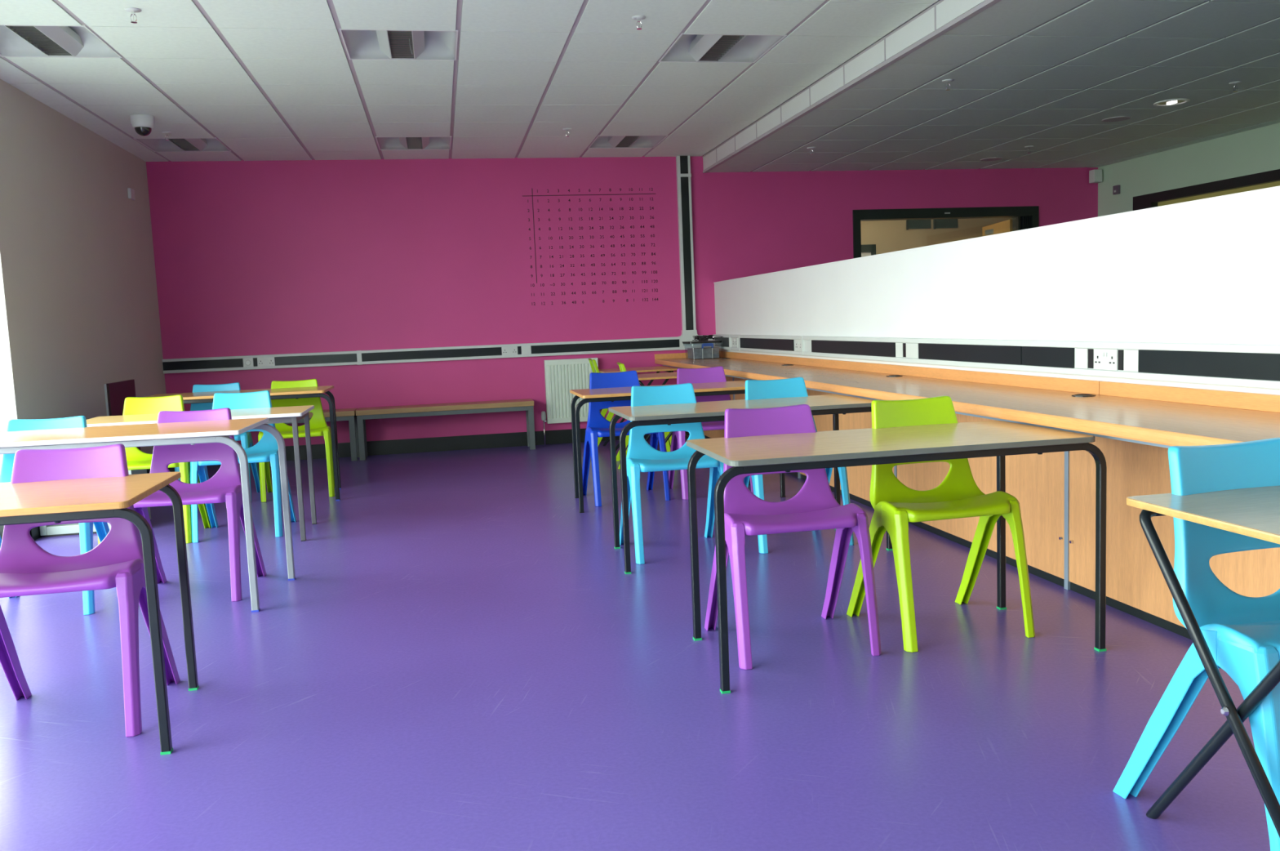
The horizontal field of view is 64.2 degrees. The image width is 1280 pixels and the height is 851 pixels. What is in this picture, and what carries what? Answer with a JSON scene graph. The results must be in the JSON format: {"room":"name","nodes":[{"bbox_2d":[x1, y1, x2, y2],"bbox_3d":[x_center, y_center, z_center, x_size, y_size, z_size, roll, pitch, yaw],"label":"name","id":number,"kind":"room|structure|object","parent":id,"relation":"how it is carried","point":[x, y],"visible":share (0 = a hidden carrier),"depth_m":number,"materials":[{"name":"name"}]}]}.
{"room":"classroom","nodes":[
{"label":"classroom","id":0,"kind":"room"},
{"bbox_2d":[0,79,166,471],"bbox_3d":[-3.221,-0.501,2.938,0.340,2.926,12.270,-3,6,-11],"label":"wall","id":1,"kind":"structure","parent":0,"point":[79,311],"depth_m":6.82,"materials":[{"name":"beige paint"}]},
{"bbox_2d":[0,467,169,540],"bbox_3d":[-4.022,0.471,7.481,0.354,0.132,3.264,-3,6,-11],"label":"baseboard","id":2,"kind":"structure","parent":1,"relation":"attached to","point":[34,532],"depth_m":5.98,"materials":[{"name":"black plastic"}]},
{"bbox_2d":[103,378,140,449],"bbox_3d":[-3.921,0.011,7.757,0.030,0.693,0.650,-3,6,-11],"label":"wall panel","id":3,"kind":"object","parent":1,"relation":"attached to","point":[116,393],"visible":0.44,"depth_m":7.60,"materials":[{"name":"plastic"}]},
{"bbox_2d":[127,187,134,199],"bbox_3d":[-4.143,-1.884,8.312,0.025,0.085,0.110,-3,6,-11],"label":"thermostat","id":4,"kind":"object","parent":1,"relation":"attached to","point":[131,192],"visible":1,"depth_m":8.27,"materials":[{"name":"white plastic"}]},
{"bbox_2d":[0,0,938,161],"bbox_3d":[1.304,-2.101,3.676,9.600,0.240,12.270,-3,6,-11],"label":"ceiling","id":5,"kind":"structure","parent":0,"point":[270,80],"depth_m":6.15,"materials":[{"name":"tile"}]},
{"bbox_2d":[0,24,122,57],"bbox_3d":[-3.068,-2.014,5.224,0.600,0.104,0.600,-3,6,-11],"label":"recessed light","id":6,"kind":"object","parent":5,"relation":"in","point":[15,41],"visible":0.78,"depth_m":5.40,"materials":[{"name":"white metal"}]},
{"bbox_2d":[124,7,141,23],"bbox_3d":[-2.371,-1.915,4.777,0.072,0.058,0.072,-3,6,-11],"label":"sprinkler","id":7,"kind":"object","parent":5,"relation":"attached to","point":[133,10],"visible":1,"depth_m":4.77,"materials":[{"name":"white plastic"}]},
{"bbox_2d":[129,113,154,136],"bbox_3d":[-3.432,-2.066,7.045,0.154,0.134,0.154,-3,6,-11],"label":"dome camera","id":8,"kind":"object","parent":5,"relation":"attached to","point":[143,124],"visible":1,"depth_m":7.00,"materials":[{"name":"white plastic"}]},
{"bbox_2d":[161,131,171,140],"bbox_3d":[-3.536,-2.160,7.627,0.072,0.058,0.072,-3,6,-11],"label":"sprinkler","id":9,"kind":"object","parent":5,"relation":"attached to","point":[166,133],"visible":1,"depth_m":7.62,"materials":[{"name":"silver metal"}]},
{"bbox_2d":[133,137,231,151],"bbox_3d":[-3.644,-2.291,8.155,0.600,0.104,0.600,-3,6,-11],"label":"recessed light","id":10,"kind":"object","parent":5,"relation":"in","point":[174,144],"visible":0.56,"depth_m":8.34,"materials":[{"name":"metal"}]},
{"bbox_2d":[338,28,457,60],"bbox_3d":[-1.302,-2.083,5.565,0.600,0.178,0.600,-3,6,-11],"label":"recessed light","id":11,"kind":"object","parent":5,"relation":"in","point":[362,44],"visible":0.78,"depth_m":5.70,"materials":[{"name":"metal"}]},
{"bbox_2d":[375,136,451,150],"bbox_3d":[-1.879,-2.397,8.492,0.600,0.104,0.600,-3,6,-11],"label":"recessed light","id":12,"kind":"object","parent":5,"relation":"in","point":[385,143],"visible":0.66,"depth_m":8.69,"materials":[{"name":"metal"}]},
{"bbox_2d":[562,128,571,137],"bbox_3d":[-0.578,-2.331,8.134,0.072,0.058,0.072,-3,6,-11],"label":"sprinkler","id":13,"kind":"object","parent":5,"relation":"attached to","point":[564,129],"visible":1,"depth_m":8.12,"materials":[{"name":"silver metal"}]},
{"bbox_2d":[587,134,668,148],"bbox_3d":[-0.114,-2.502,8.829,0.600,0.104,0.600,-3,6,-11],"label":"recessed light","id":14,"kind":"object","parent":5,"relation":"in","point":[603,141],"visible":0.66,"depth_m":9.02,"materials":[{"name":"metal"}]},
{"bbox_2d":[631,15,645,30],"bbox_3d":[-0.005,-2.056,5.218,0.072,0.058,0.072,-3,6,-11],"label":"sprinkler","id":15,"kind":"object","parent":5,"relation":"attached to","point":[638,18],"visible":1,"depth_m":5.21,"materials":[{"name":"silver metal"}]},
{"bbox_2d":[658,33,786,62],"bbox_3d":[0.462,-2.226,5.897,0.600,0.104,0.600,-3,6,-11],"label":"recessed light","id":16,"kind":"object","parent":5,"relation":"in","point":[691,48],"visible":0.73,"depth_m":6.04,"materials":[{"name":"metal"}]},
{"bbox_2d":[146,155,1097,445],"bbox_3d":[1.016,-1.513,11.146,11.860,2.926,2.330,-3,6,-11],"label":"wall","id":17,"kind":"structure","parent":0,"point":[285,256],"depth_m":9.48,"materials":[{"name":"pink paint"}]},
{"bbox_2d":[162,336,679,373],"bbox_3d":[-1.909,-0.658,9.433,4.678,0.130,0.053,-3,6,-11],"label":"cable trunking","id":18,"kind":"object","parent":17,"relation":"attached to","point":[657,344],"depth_m":9.38,"materials":[{"name":"white plastic"}]},
{"bbox_2d":[242,357,253,367],"bbox_3d":[-3.497,-0.560,9.106,0.086,0.082,0.018,-3,6,-11],"label":"outlet","id":19,"kind":"object","parent":18,"relation":"attached to","point":[246,362],"visible":1,"depth_m":9.10,"materials":[{"name":"white plastic"}]},
{"bbox_2d":[257,356,275,366],"bbox_3d":[-3.348,-0.569,9.138,0.148,0.084,0.011,-3,6,-11],"label":"double socket","id":20,"kind":"object","parent":18,"relation":"attached to","point":[269,361],"visible":1,"depth_m":9.13,"materials":[{"name":"white plastic"}]},
{"bbox_2d":[501,346,517,355],"bbox_3d":[-1.218,-0.697,9.544,0.148,0.084,0.011,-3,6,-11],"label":"double socket","id":21,"kind":"object","parent":18,"relation":"attached to","point":[510,350],"visible":1,"depth_m":9.54,"materials":[{"name":"white plastic"}]},
{"bbox_2d":[521,345,531,354],"bbox_3d":[-1.067,-0.706,9.575,0.090,0.084,0.008,-3,6,-11],"label":"blank plate","id":22,"kind":"object","parent":18,"relation":"attached to","point":[525,349],"visible":1,"depth_m":9.57,"materials":[{"name":"white plastic"}]},
{"bbox_2d":[212,427,689,465],"bbox_3d":[0.337,0.042,9.960,9.200,0.132,0.014,-3,6,-11],"label":"baseboard","id":23,"kind":"structure","parent":17,"relation":"attached to","point":[558,436],"depth_m":9.54,"materials":[{"name":"black plastic"}]},
{"bbox_2d":[541,357,598,444],"bbox_3d":[-0.666,-0.229,9.693,0.560,0.804,0.100,-3,6,-11],"label":"radiator","id":24,"kind":"object","parent":17,"relation":"attached to","point":[561,375],"visible":0.8,"depth_m":9.63,"materials":[{"name":"metal"}]},
{"bbox_2d":[527,187,657,305],"bbox_3d":[-0.453,-1.699,9.647,1.268,1.080,0.001,-3,6,-11],"label":"decal","id":25,"kind":"object","parent":17,"relation":"attached to","point":[532,195],"visible":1,"depth_m":9.65,"materials":[{"name":"black plastic"}]},
{"bbox_2d":[675,155,713,350],"bbox_3d":[0.509,-1.653,9.814,0.338,1.836,0.053,-3,6,-11],"label":"riser trunking","id":26,"kind":"object","parent":17,"relation":"attached to","point":[689,331],"visible":0.96,"depth_m":9.78,"materials":[{"name":"white plastic"}]},
{"bbox_2d":[702,0,1001,173],"bbox_3d":[1.794,-1.948,3.786,0.036,0.186,12.270,-3,6,-11],"label":"ceiling light","id":27,"kind":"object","parent":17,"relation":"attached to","point":[942,16],"depth_m":6.15,"materials":[{"name":"white paint"}]},
{"bbox_2d":[861,244,875,257],"bbox_3d":[2.728,-1.238,12.578,0.400,1.950,0.040,-3,6,-11],"label":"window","id":28,"kind":"structure","parent":17,"relation":"in","point":[870,249],"depth_m":12.49,"materials":[{"name":"glass"}]},
{"bbox_2d":[906,218,957,229],"bbox_3d":[3.620,-2.492,12.639,0.680,0.120,0.030,-3,6,-11],"label":"window","id":29,"kind":"structure","parent":17,"relation":"in","point":[941,223],"depth_m":12.63,"materials":[{"name":"black glass"}]},
{"bbox_2d":[852,205,1039,258],"bbox_3d":[3.127,-1.133,10.464,2.020,2.141,0.163,-3,6,-11],"label":"door","id":30,"kind":"structure","parent":17,"relation":"in","point":[1023,217],"depth_m":10.29,"materials":[{"name":"black wood"}]},
{"bbox_2d":[982,219,1012,236],"bbox_3d":[3.925,-1.183,11.181,0.097,2.030,0.909,-2,6,-2],"label":"door","id":31,"kind":"structure","parent":17,"relation":"in","point":[1005,226],"depth_m":11.00,"materials":[{"name":"brown wood"}]},
{"bbox_2d":[1088,168,1102,183],"bbox_3d":[4.693,-2.564,10.507,0.095,0.130,0.095,-3,6,-11],"label":"sensor","id":32,"kind":"object","parent":17,"relation":"attached to","point":[1095,175],"visible":1,"depth_m":10.47,"materials":[{"name":"white plastic"}]},
{"bbox_2d":[0,435,1270,850],"bbox_3d":[1.395,0.717,3.980,9.640,0.080,12.510,-3,6,-11],"label":"floor","id":33,"kind":"structure","parent":0,"point":[457,655],"depth_m":3.08,"materials":[{"name":"purple plastic"}]},
{"bbox_2d":[0,415,109,614],"bbox_3d":[-2.603,0.384,4.441,0.489,0.811,0.481,-3,6,-11],"label":"chair","id":34,"kind":"object","parent":33,"relation":"on","point":[86,529],"visible":0.28,"depth_m":4.51,"materials":[{"name":"blue plastic"}]},
{"bbox_2d":[0,443,180,736],"bbox_3d":[-1.750,0.486,3.098,0.489,0.811,0.481,-3,6,-11],"label":"chair","id":35,"kind":"object","parent":33,"relation":"on","point":[26,568],"visible":0.8,"depth_m":3.15,"materials":[{"name":"purple plastic"}]},
{"bbox_2d":[39,468,151,536],"bbox_3d":[-3.331,0.426,6.233,0.532,0.420,0.320,-3,6,-11],"label":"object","id":36,"kind":"object","parent":33,"relation":"on","point":[66,529],"visible":0.2,"depth_m":6.08,"materials":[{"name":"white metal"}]},
{"bbox_2d":[0,471,199,754],"bbox_3d":[-2.000,0.564,2.925,1.303,0.712,0.594,-3,6,-11],"label":"table","id":37,"kind":"object","parent":33,"relation":"on","point":[56,501],"visible":1,"depth_m":2.81,"materials":[{"name":"brown wood"}]},
{"bbox_2d":[0,417,295,612],"bbox_3d":[-2.256,0.402,4.375,1.354,0.760,0.594,-3,6,-8],"label":"table","id":38,"kind":"object","parent":33,"relation":"on","point":[192,433],"visible":0.99,"depth_m":4.20,"materials":[{"name":"brown wood"}]},
{"bbox_2d":[97,394,211,544],"bbox_3d":[-2.808,0.246,5.861,0.489,0.811,0.481,-3,6,-9],"label":"chair","id":39,"kind":"object","parent":33,"relation":"on","point":[136,459],"visible":0.36,"depth_m":5.94,"materials":[{"name":"plastic"}]},
{"bbox_2d":[133,407,266,601],"bbox_3d":[-2.016,0.346,4.578,0.489,0.811,0.481,-3,6,-7],"label":"chair","id":40,"kind":"object","parent":33,"relation":"on","point":[225,486],"visible":0.62,"depth_m":4.64,"materials":[{"name":"purple plastic"}]},
{"bbox_2d":[86,404,316,541],"bbox_3d":[-2.469,0.293,5.755,1.200,0.712,0.570,-3,6,-11],"label":"table","id":41,"kind":"object","parent":33,"relation":"on","point":[294,414],"visible":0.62,"depth_m":5.62,"materials":[{"name":"brown wood"}]},
{"bbox_2d":[174,382,260,498],"bbox_3d":[-2.985,0.118,7.186,0.489,0.811,0.481,-3,6,-11],"label":"chair","id":42,"kind":"object","parent":33,"relation":"on","point":[246,437],"visible":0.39,"depth_m":7.27,"materials":[{"name":"plastic"}]},
{"bbox_2d":[143,385,341,500],"bbox_3d":[-2.753,0.147,7.078,1.304,0.757,0.594,-3,6,-10],"label":"table","id":43,"kind":"object","parent":33,"relation":"on","point":[312,391],"visible":0.56,"depth_m":6.93,"materials":[{"name":"brown wood"}]},
{"bbox_2d":[190,390,296,542],"bbox_3d":[-2.324,0.218,5.943,0.489,0.811,0.481,-3,6,-9],"label":"chair","id":44,"kind":"object","parent":33,"relation":"on","point":[266,449],"visible":0.54,"depth_m":6.00,"materials":[{"name":"blue plastic"}]},
{"bbox_2d":[168,408,359,471],"bbox_3d":[-3.322,0.123,9.057,1.578,0.447,0.310,-3,6,-11],"label":"bench","id":45,"kind":"object","parent":33,"relation":"on","point":[346,414],"visible":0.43,"depth_m":9.05,"materials":[{"name":"brown wood"}]},
{"bbox_2d":[257,378,334,502],"bbox_3d":[-2.445,0.088,7.264,0.489,0.811,0.481,-4,6,-14],"label":"chair","id":46,"kind":"object","parent":33,"relation":"on","point":[317,424],"visible":0.63,"depth_m":7.33,"materials":[{"name":"green plastic"}]},
{"bbox_2d":[355,398,535,460],"bbox_3d":[-1.764,0.030,9.354,1.579,0.447,0.310,-3,6,-11],"label":"bench","id":47,"kind":"object","parent":33,"relation":"on","point":[362,414],"visible":1,"depth_m":9.22,"materials":[{"name":"brown wood"}]},
{"bbox_2d":[587,358,613,446],"bbox_3d":[-0.252,-0.205,9.264,0.481,0.811,0.489,-3,6,-9],"label":"chair","id":48,"kind":"object","parent":33,"relation":"on","point":[593,365],"visible":0.29,"depth_m":9.05,"materials":[{"name":"green plastic"}]},
{"bbox_2d":[582,370,671,506],"bbox_3d":[-0.115,0.064,6.578,0.489,0.811,0.481,-4,6,-15],"label":"chair","id":49,"kind":"object","parent":33,"relation":"on","point":[597,425],"visible":0.56,"depth_m":6.61,"materials":[{"name":"blue plastic"}]},
{"bbox_2d":[594,365,677,451],"bbox_3d":[-0.028,-0.155,9.191,0.660,0.707,0.620,-3,6,-11],"label":"desk","id":50,"kind":"object","parent":33,"relation":"on","point":[660,368],"visible":0.42,"depth_m":9.04,"materials":[{"name":"brown wood"}]},
{"bbox_2d":[616,362,671,468],"bbox_3d":[0.031,-0.101,8.131,0.481,0.811,0.489,-3,6,-5],"label":"chair","id":51,"kind":"object","parent":33,"relation":"on","point":[622,367],"visible":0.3,"depth_m":8.35,"materials":[{"name":"green plastic"}]},
{"bbox_2d":[637,371,688,450],"bbox_3d":[0.226,-0.049,8.053,0.640,0.707,0.620,-4,6,-12],"label":"desk","id":52,"kind":"object","parent":33,"relation":"on","point":[661,375],"visible":0.12,"depth_m":7.80,"materials":[{"name":"brown wood"}]},
{"bbox_2d":[619,382,724,564],"bbox_3d":[0.161,0.212,5.024,0.489,0.811,0.481,-3,6,-11],"label":"chair","id":53,"kind":"object","parent":33,"relation":"on","point":[641,456],"visible":0.8,"depth_m":5.07,"materials":[{"name":"blue plastic"}]},
{"bbox_2d":[569,380,785,512],"bbox_3d":[0.206,0.111,6.504,1.303,0.708,0.594,-3,6,-11],"label":"table","id":54,"kind":"object","parent":33,"relation":"on","point":[616,393],"visible":0.66,"depth_m":6.25,"materials":[{"name":"brown wood"}]},
{"bbox_2d":[668,365,753,499],"bbox_3d":[0.450,0.030,6.685,0.489,0.811,0.481,-3,6,-11],"label":"chair","id":55,"kind":"object","parent":33,"relation":"on","point":[714,374],"visible":0.38,"depth_m":6.77,"materials":[{"name":"purple plastic"}]},
{"bbox_2d":[703,375,733,438],"bbox_3d":[0.675,-0.199,9.284,0.020,0.720,1.356,-3,6,-11],"label":"base panel","id":56,"kind":"object","parent":33,"relation":"on","point":[717,433],"visible":0.02,"depth_m":9.20,"materials":[{"name":"brown wood"}]},
{"bbox_2d":[608,394,893,573],"bbox_3d":[0.503,0.254,4.972,1.303,0.712,0.594,-3,6,-11],"label":"table","id":57,"kind":"object","parent":33,"relation":"on","point":[834,404],"visible":0.73,"depth_m":4.78,"materials":[{"name":"brown wood"}]},
{"bbox_2d":[733,377,797,476],"bbox_3d":[0.957,-0.063,7.848,0.020,0.720,1.536,-3,6,-11],"label":"base panel","id":58,"kind":"object","parent":33,"relation":"on","point":[739,396],"visible":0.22,"depth_m":8.38,"materials":[{"name":"brown wood"}]},
{"bbox_2d":[704,404,881,669],"bbox_3d":[0.506,0.351,3.533,0.489,0.811,0.481,-3,6,-11],"label":"chair","id":59,"kind":"object","parent":33,"relation":"on","point":[815,506],"visible":0.74,"depth_m":3.56,"materials":[{"name":"purple plastic"}]},
{"bbox_2d":[743,377,853,553],"bbox_3d":[0.748,0.176,5.141,0.489,0.811,0.481,-4,6,-13],"label":"chair","id":60,"kind":"object","parent":33,"relation":"on","point":[796,386],"visible":0.28,"depth_m":5.22,"materials":[{"name":"blue plastic"}]},
{"bbox_2d":[800,388,893,507],"bbox_3d":[1.256,0.081,6.327,0.020,0.720,1.529,-3,6,-11],"label":"base panel","id":61,"kind":"object","parent":33,"relation":"on","point":[859,477],"visible":0.22,"depth_m":6.15,"materials":[{"name":"brown wood"}]},
{"bbox_2d":[893,465,897,477],"bbox_3d":[1.405,0.152,5.568,0.040,0.720,0.086,-3,6,-11],"label":"support leg","id":62,"kind":"object","parent":33,"relation":"on","point":[895,466],"visible":0.02,"depth_m":5.57,"materials":[{"name":"metal"}]},
{"bbox_2d":[686,420,1106,693],"bbox_3d":[0.821,0.396,3.451,1.303,0.712,0.594,-3,6,-11],"label":"table","id":63,"kind":"object","parent":33,"relation":"on","point":[786,452],"visible":1,"depth_m":3.28,"materials":[{"name":"brown wood"}]},
{"bbox_2d":[846,395,1035,652],"bbox_3d":[1.058,0.317,3.644,0.489,0.811,0.481,-4,6,-13],"label":"chair","id":64,"kind":"object","parent":33,"relation":"on","point":[895,504],"visible":0.84,"depth_m":3.66,"materials":[{"name":"green plastic"}]},
{"bbox_2d":[897,413,1064,586],"bbox_3d":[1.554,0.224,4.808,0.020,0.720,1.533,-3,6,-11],"label":"base cabinet","id":65,"kind":"object","parent":33,"relation":"on","point":[1037,481],"visible":0.32,"depth_m":4.34,"materials":[{"name":"brown wood"}]},
{"bbox_2d":[1058,450,1073,589],"bbox_3d":[1.703,0.296,4.047,0.040,0.720,0.086,-3,6,-11],"label":"support leg","id":66,"kind":"object","parent":33,"relation":"on","point":[1067,583],"visible":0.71,"depth_m":4.05,"materials":[{"name":"metal"}]},
{"bbox_2d":[1069,435,1279,639],"bbox_3d":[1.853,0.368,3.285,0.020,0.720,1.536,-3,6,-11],"label":"base cabinet","id":67,"kind":"object","parent":33,"relation":"on","point":[1136,585],"visible":0.46,"depth_m":3.67,"materials":[{"name":"brown wood"}]},
{"bbox_2d":[1112,437,1279,850],"bbox_3d":[1.380,0.456,2.164,0.489,0.811,0.481,-4,6,-14],"label":"chair","id":68,"kind":"object","parent":33,"relation":"on","point":[1241,633],"visible":0.85,"depth_m":2.20,"materials":[{"name":"blue plastic"}]},
{"bbox_2d":[1126,485,1279,836],"bbox_3d":[1.420,0.519,2.022,0.609,0.709,0.620,-3,6,-11],"label":"desk","id":69,"kind":"object","parent":33,"relation":"on","point":[1253,512],"visible":1,"depth_m":2.04,"materials":[{"name":"grey wood"}]},
{"bbox_2d":[708,0,1279,172],"bbox_3d":[3.869,-1.999,4.189,4.190,0.030,12.270,-3,6,-11],"label":"ceiling","id":70,"kind":"structure","parent":0,"point":[1044,75],"depth_m":6.77,"materials":[{"name":"tile"}]},
{"bbox_2d":[807,146,815,155],"bbox_3d":[1.442,-2.306,8.582,0.072,0.058,0.072,-3,6,-11],"label":"sprinkler","id":71,"kind":"object","parent":70,"relation":"attached to","point":[811,148],"visible":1,"depth_m":8.57,"materials":[{"name":"silver metal"}]},
{"bbox_2d":[942,79,954,90],"bbox_3d":[1.889,-2.086,6.260,0.072,0.058,0.072,-3,6,-11],"label":"sprinkler","id":72,"kind":"object","parent":70,"relation":"attached to","point":[947,81],"visible":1,"depth_m":6.25,"materials":[{"name":"silver metal"}]},
{"bbox_2d":[980,157,1002,161],"bbox_3d":[3.327,-2.518,9.664,0.200,0.007,0.200,-3,6,-11],"label":"ceiling speaker","id":73,"kind":"object","parent":70,"relation":"attached to","point":[988,158],"visible":1,"depth_m":9.64,"materials":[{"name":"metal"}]},
{"bbox_2d":[1024,146,1033,153],"bbox_3d":[3.429,-2.429,8.998,0.072,0.058,0.072,-3,6,-11],"label":"sprinkler","id":74,"kind":"object","parent":70,"relation":"attached to","point":[1028,147],"visible":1,"depth_m":8.99,"materials":[{"name":"silver metal"}]},
{"bbox_2d":[1102,115,1130,122],"bbox_3d":[3.643,-2.341,7.808,0.200,0.007,0.200,-3,6,-11],"label":"ceiling speaker","id":75,"kind":"object","parent":70,"relation":"attached to","point":[1121,117],"visible":1,"depth_m":7.79,"materials":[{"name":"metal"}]},
{"bbox_2d":[1153,98,1190,106],"bbox_3d":[3.767,-2.285,7.232,0.230,0.012,0.230,-3,6,-11],"label":"recessed light","id":76,"kind":"object","parent":70,"relation":"in","point":[1173,101],"visible":1,"depth_m":7.22,"materials":[{"name":"white metal"}]},
{"bbox_2d":[1229,80,1241,92],"bbox_3d":[3.887,-2.208,6.663,0.072,0.058,0.072,-3,6,-11],"label":"sprinkler","id":77,"kind":"object","parent":70,"relation":"attached to","point":[1234,83],"visible":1,"depth_m":6.65,"materials":[{"name":"silver metal"}]},
{"bbox_2d":[713,186,1279,395],"bbox_3d":[1.865,-0.137,4.483,0.078,1.478,11.270,-3,6,-11],"label":"wall partition","id":78,"kind":"structure","parent":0,"point":[1205,270],"depth_m":4.38,"materials":[{"name":"white paint"}]},
{"bbox_2d":[654,351,1279,448],"bbox_3d":[1.467,-0.161,4.708,0.623,0.117,10.668,-3,6,-11],"label":"countertop","id":79,"kind":"structure","parent":78,"relation":"attached to","point":[1158,415],"depth_m":3.96,"materials":[{"name":"brown wood"}]},
{"bbox_2d":[687,342,719,358],"bbox_3d":[0.591,-0.699,9.543,0.307,0.143,0.306,-4,6,-13],"label":"storage box","id":80,"kind":"object","parent":79,"relation":"on","point":[707,352],"visible":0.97,"depth_m":9.45,"materials":[{"name":"clear plastic"}]},
{"bbox_2d":[681,340,721,343],"bbox_3d":[0.577,-0.778,9.522,0.325,0.018,0.260,-4,6,-14],"label":"plastic tray","id":81,"kind":"object","parent":80,"relation":"on","point":[698,341],"visible":1,"depth_m":9.41,"materials":[{"name":"grey plastic"}]},
{"bbox_2d":[692,334,722,341],"bbox_3d":[0.616,-0.815,9.495,0.296,0.054,0.117,-3,6,-11],"label":"cable bundle","id":82,"kind":"object","parent":81,"relation":"on","point":[700,338],"visible":1,"depth_m":9.46,"materials":[{"name":"black plastic"}]},
{"bbox_2d":[713,333,1279,389],"bbox_3d":[1.746,-0.325,4.718,0.053,0.140,10.610,-3,6,-11],"label":"cable trunking","id":83,"kind":"object","parent":78,"relation":"attached to","point":[1245,365],"depth_m":4.39,"materials":[{"name":"white plastic"}]},
{"bbox_2d":[732,337,737,346],"bbox_3d":[0.855,-0.745,9.175,0.011,0.084,0.146,-3,6,-11],"label":"double socket","id":84,"kind":"object","parent":83,"relation":"attached to","point":[735,340],"visible":1,"depth_m":9.16,"materials":[{"name":"white plastic"}]},
{"bbox_2d":[795,339,800,351],"bbox_3d":[1.175,-0.591,7.544,0.011,0.084,0.146,-3,6,-11],"label":"double socket","id":85,"kind":"object","parent":83,"relation":"attached to","point":[797,342],"visible":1,"depth_m":7.56,"materials":[{"name":"white plastic"}]},
{"bbox_2d":[895,342,903,357],"bbox_3d":[1.500,-0.436,5.898,0.008,0.084,0.090,-3,6,-11],"label":"blank plate","id":86,"kind":"object","parent":83,"relation":"attached to","point":[899,346],"visible":1,"depth_m":5.89,"materials":[{"name":"white plastic"}]},
{"bbox_2d":[906,342,918,358],"bbox_3d":[1.531,-0.421,5.737,0.008,0.084,0.150,-3,6,-11],"label":"blank plate","id":87,"kind":"object","parent":83,"relation":"attached to","point":[912,348],"visible":1,"depth_m":5.73,"materials":[{"name":"white plastic"}]},
{"bbox_2d":[1075,347,1088,368],"bbox_3d":[1.829,-0.278,4.222,0.008,0.084,0.080,-3,6,-11],"label":"blank plate","id":88,"kind":"object","parent":83,"relation":"attached to","point":[1081,353],"visible":1,"depth_m":4.22,"materials":[{"name":"white plastic"}]},
{"bbox_2d":[1093,348,1118,370],"bbox_3d":[1.857,-0.263,4.071,0.011,0.084,0.146,-3,6,-11],"label":"double socket","id":89,"kind":"object","parent":83,"relation":"attached to","point":[1104,358],"visible":1,"depth_m":4.06,"materials":[{"name":"white plastic"}]},
{"bbox_2d":[1123,349,1138,371],"bbox_3d":[1.888,-0.249,3.919,0.008,0.084,0.085,-3,6,-11],"label":"blank plate","id":90,"kind":"object","parent":83,"relation":"attached to","point":[1131,356],"visible":1,"depth_m":3.92,"materials":[{"name":"white plastic"}]},
{"bbox_2d":[1097,123,1279,216],"bbox_3d":[6.026,-1.056,4.702,0.120,2.926,12.270,-3,6,-11],"label":"wall","id":91,"kind":"structure","parent":0,"point":[1257,150],"depth_m":9.29,"materials":[{"name":"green paint"}]},
{"bbox_2d":[1112,184,1119,195],"bbox_3d":[4.802,-2.374,10.288,0.035,0.088,0.080,-3,6,-11],"label":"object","id":92,"kind":"object","parent":91,"relation":"attached to","point":[1116,188],"visible":1,"depth_m":10.27,"materials":[{"name":"grey plastic"}]},
{"bbox_2d":[1133,168,1279,210],"bbox_3d":[5.262,-1.040,8.659,0.140,2.152,3.095,-3,6,-11],"label":"door","id":93,"kind":"structure","parent":91,"relation":"in","point":[1268,179],"depth_m":9.07,"materials":[{"name":"black plastic"}]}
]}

